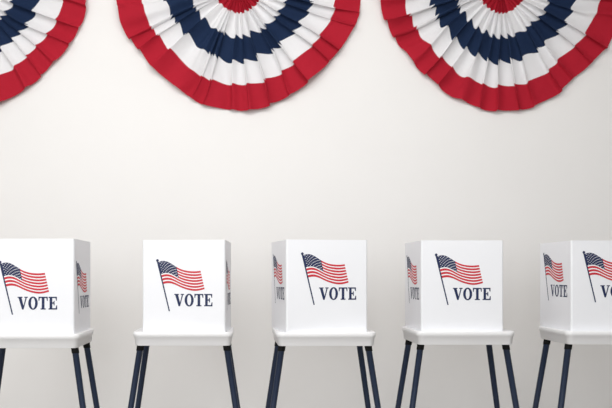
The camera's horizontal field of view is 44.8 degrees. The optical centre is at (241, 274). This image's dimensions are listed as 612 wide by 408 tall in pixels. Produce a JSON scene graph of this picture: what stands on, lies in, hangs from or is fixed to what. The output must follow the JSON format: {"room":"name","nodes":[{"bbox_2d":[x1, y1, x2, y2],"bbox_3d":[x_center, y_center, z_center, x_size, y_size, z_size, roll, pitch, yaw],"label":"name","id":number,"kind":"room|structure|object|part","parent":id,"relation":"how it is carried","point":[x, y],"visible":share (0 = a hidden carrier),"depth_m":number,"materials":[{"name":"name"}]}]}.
{"room":"polling place","nodes":[
{"label":"polling place","id":0,"kind":"room"},
{"bbox_2d":[0,0,611,407],"bbox_3d":[0.500,-0.950,5.975,11.200,4.400,0.150,0,0,0],"label":"wall","id":1,"kind":"structure","parent":0,"point":[102,150],"depth_m":5.90,"materials":[{"name":"paint"}]},
{"bbox_2d":[0,0,85,100],"bbox_3d":[-2.200,-1.801,5.856,1.970,1.002,0.089,0,0,0],"label":"bunting","id":2,"kind":"object","parent":1,"relation":"attached to","point":[34,34],"visible":1,"depth_m":5.87},
{"bbox_2d":[116,0,360,110],"bbox_3d":[-0.030,-1.803,5.846,1.970,0.997,0.108,0,0,0],"label":"bunting","id":3,"kind":"object","parent":1,"relation":"attached to","point":[240,55],"visible":1,"depth_m":5.86},
{"bbox_2d":[381,0,611,110],"bbox_3d":[2.069,-1.801,5.858,1.984,1.001,0.084,0,0,0],"label":"bunting","id":4,"kind":"object","parent":1,"relation":"attached to","point":[489,55],"visible":1,"depth_m":5.87},
{"bbox_3d":[0.500,1.300,1.775,11.200,0.100,8.550,0,0,0],"label":"floor","id":5,"kind":"structure","parent":0,"visible":0},
{"bbox_2d":[0,239,99,407],"bbox_3d":[-1.260,0.517,4.571,0.816,1.465,0.502,0,0,0],"label":"voting booth","id":6,"kind":"object","parent":5,"relation":"on","point":[45,283],"visible":1,"depth_m":4.37,"materials":[{"name":"white plastic"}]},
{"bbox_3d":[-1.584,0.834,4.740,0.178,0.832,0.045,0,0,22],"label":"leg","id":7,"kind":"part","parent":6,"relation":"part of","materials":[{"name":"blue metal"}]},
{"bbox_2d":[0,261,56,314],"bbox_3d":[-1.268,0.075,4.369,0.347,0.320,0.002,0,0,0],"label":"print","id":8,"kind":"object","parent":6,"relation":"attached to","point":[12,275],"depth_m":4.37},
{"bbox_3d":[-0.936,0.834,4.370,0.178,0.832,0.045,0,0,22],"label":"leg","id":9,"kind":"part","parent":6,"relation":"part of","materials":[{"name":"blue metal"}]},
{"bbox_2d":[76,261,88,307],"bbox_3d":[-0.991,0.075,4.588,0.002,0.320,0.347,0,0,0],"label":"print","id":10,"kind":"object","parent":6,"relation":"attached to","point":[81,277],"depth_m":4.56},
{"bbox_3d":[-0.936,0.834,4.740,0.178,0.832,0.045,0,0,-22],"label":"leg","id":11,"kind":"part","parent":6,"relation":"part of","materials":[{"name":"blue metal"}]},
{"bbox_2d":[128,240,239,407],"bbox_3d":[-0.360,0.517,4.727,0.816,1.465,0.515,0,0,0],"label":"voting booth","id":12,"kind":"object","parent":5,"relation":"on","point":[187,283],"visible":1,"depth_m":4.52,"materials":[{"name":"white plastic"}]},
{"bbox_3d":[-0.684,0.834,4.520,0.178,0.832,0.045,0,0,-22],"label":"leg","id":13,"kind":"part","parent":12,"relation":"part of","materials":[{"name":"blue metal"}]},
{"bbox_3d":[-0.684,0.834,4.890,0.178,0.832,0.045,0,0,22],"label":"leg","id":14,"kind":"part","parent":12,"relation":"part of","materials":[{"name":"blue metal"}]},
{"bbox_2d":[156,259,211,310],"bbox_3d":[-0.354,0.062,4.519,0.347,0.320,0.001,0,0,4],"label":"print","id":15,"kind":"object","parent":12,"relation":"attached to","point":[169,273],"depth_m":4.52},
{"bbox_2d":[226,262,229,303],"bbox_3d":[-0.087,0.062,4.724,0.001,0.320,0.347,0,0,4],"label":"print","id":16,"kind":"object","parent":12,"relation":"attached to","point":[227,272],"depth_m":4.73},
{"bbox_3d":[-0.036,0.834,4.520,0.178,0.832,0.045,0,0,22],"label":"leg","id":17,"kind":"part","parent":12,"relation":"part of","materials":[{"name":"blue metal"}]},
{"bbox_3d":[-0.036,0.834,4.890,0.178,0.832,0.045,0,0,-22],"label":"leg","id":18,"kind":"part","parent":12,"relation":"part of","materials":[{"name":"blue metal"}]},
{"bbox_2d":[265,239,380,407],"bbox_3d":[0.506,0.517,4.715,0.816,1.465,0.531,0,0,-1],"label":"voting booth","id":19,"kind":"object","parent":5,"relation":"on","point":[319,287],"visible":1,"depth_m":4.50,"materials":[{"name":"white plastic"}]},
{"bbox_3d":[0.180,0.834,4.864,0.178,0.832,0.045,0,0,21],"label":"leg","id":20,"kind":"part","parent":19,"relation":"part of","materials":[{"name":"blue metal"}]},
{"bbox_3d":[0.186,0.834,4.495,0.178,0.832,0.045,0,0,-23],"label":"leg","id":21,"kind":"part","parent":19,"relation":"part of","materials":[{"name":"blue metal"}]},
{"bbox_2d":[273,256,283,302],"bbox_3d":[0.231,0.022,4.682,0.002,0.320,0.347,0,0,-9],"label":"print","id":22,"kind":"object","parent":19,"relation":"attached to","point":[277,268],"depth_m":4.68},
{"bbox_2d":[301,252,355,304],"bbox_3d":[0.529,0.022,4.500,0.347,0.320,0.004,0,0,-8],"label":"print","id":23,"kind":"object","parent":19,"relation":"attached to","point":[314,267],"depth_m":4.50},
{"bbox_3d":[0.827,0.834,4.875,0.178,0.832,0.045,0,0,-23],"label":"leg","id":24,"kind":"part","parent":19,"relation":"part of","materials":[{"name":"blue metal"}]},
{"bbox_3d":[0.834,0.834,4.506,0.178,0.832,0.045,0,0,21],"label":"leg","id":25,"kind":"part","parent":19,"relation":"part of","materials":[{"name":"blue metal"}]},
{"bbox_2d":[395,240,518,407],"bbox_3d":[1.380,0.517,4.780,0.816,1.465,0.500,0,0,0],"label":"voting booth","id":26,"kind":"object","parent":5,"relation":"on","point":[454,288],"visible":1,"depth_m":4.58,"materials":[{"name":"white plastic"}]},
{"bbox_3d":[1.056,0.834,4.950,0.178,0.832,0.045,0,0,22],"label":"leg","id":27,"kind":"part","parent":26,"relation":"part of","materials":[{"name":"blue metal"}]},
{"bbox_2d":[407,257,418,302],"bbox_3d":[1.111,0.026,4.805,0.001,0.320,0.347,0,0,0],"label":"print","id":28,"kind":"object","parent":26,"relation":"attached to","point":[412,262],"depth_m":4.80,"materials":[{"name":"multicoloured"}]},
{"bbox_3d":[1.056,0.834,4.580,0.178,0.832,0.045,0,0,-22],"label":"leg","id":29,"kind":"part","parent":26,"relation":"part of","materials":[{"name":"blue metal"}]},
{"bbox_2d":[435,254,490,304],"bbox_3d":[1.370,0.026,4.579,0.347,0.320,0.001,0,0,0],"label":"print","id":30,"kind":"object","parent":26,"relation":"attached to","point":[460,279],"depth_m":4.58,"materials":[{"name":"multicoloured"}]},
{"bbox_3d":[1.704,0.834,4.950,0.178,0.832,0.045,0,0,-22],"label":"leg","id":31,"kind":"part","parent":26,"relation":"part of","materials":[{"name":"blue metal"}]},
{"bbox_3d":[1.704,0.834,4.580,0.178,0.832,0.045,0,0,22],"label":"leg","id":32,"kind":"part","parent":26,"relation":"part of","materials":[{"name":"blue metal"}]},
{"bbox_2d":[532,240,611,407],"bbox_3d":[2.311,0.517,4.803,0.816,1.465,0.507,0,0,0],"label":"voting booth","id":33,"kind":"object","parent":5,"relation":"on","point":[576,275],"visible":1,"depth_m":4.60,"materials":[{"name":"white plastic"}]},
{"bbox_3d":[1.987,0.834,4.970,0.178,0.832,0.045,0,0,22],"label":"leg","id":34,"kind":"part","parent":33,"relation":"part of","materials":[{"name":"blue metal"}]},
{"bbox_2d":[543,253,566,300],"bbox_3d":[2.042,0.010,4.818,0.002,0.320,0.347,0,0,-2],"label":"print","id":35,"kind":"object","parent":33,"relation":"attached to","point":[553,269],"depth_m":4.82},
{"bbox_3d":[1.987,0.834,4.600,0.178,0.832,0.045,0,0,-22],"label":"leg","id":36,"kind":"part","parent":33,"relation":"part of","materials":[{"name":"blue metal"}]},
{"bbox_2d":[583,251,611,301],"bbox_3d":[2.294,0.010,4.599,0.347,0.320,0.002,0,0,-2],"label":"print","id":37,"kind":"object","parent":33,"relation":"attached to","point":[595,265],"depth_m":4.60}
]}

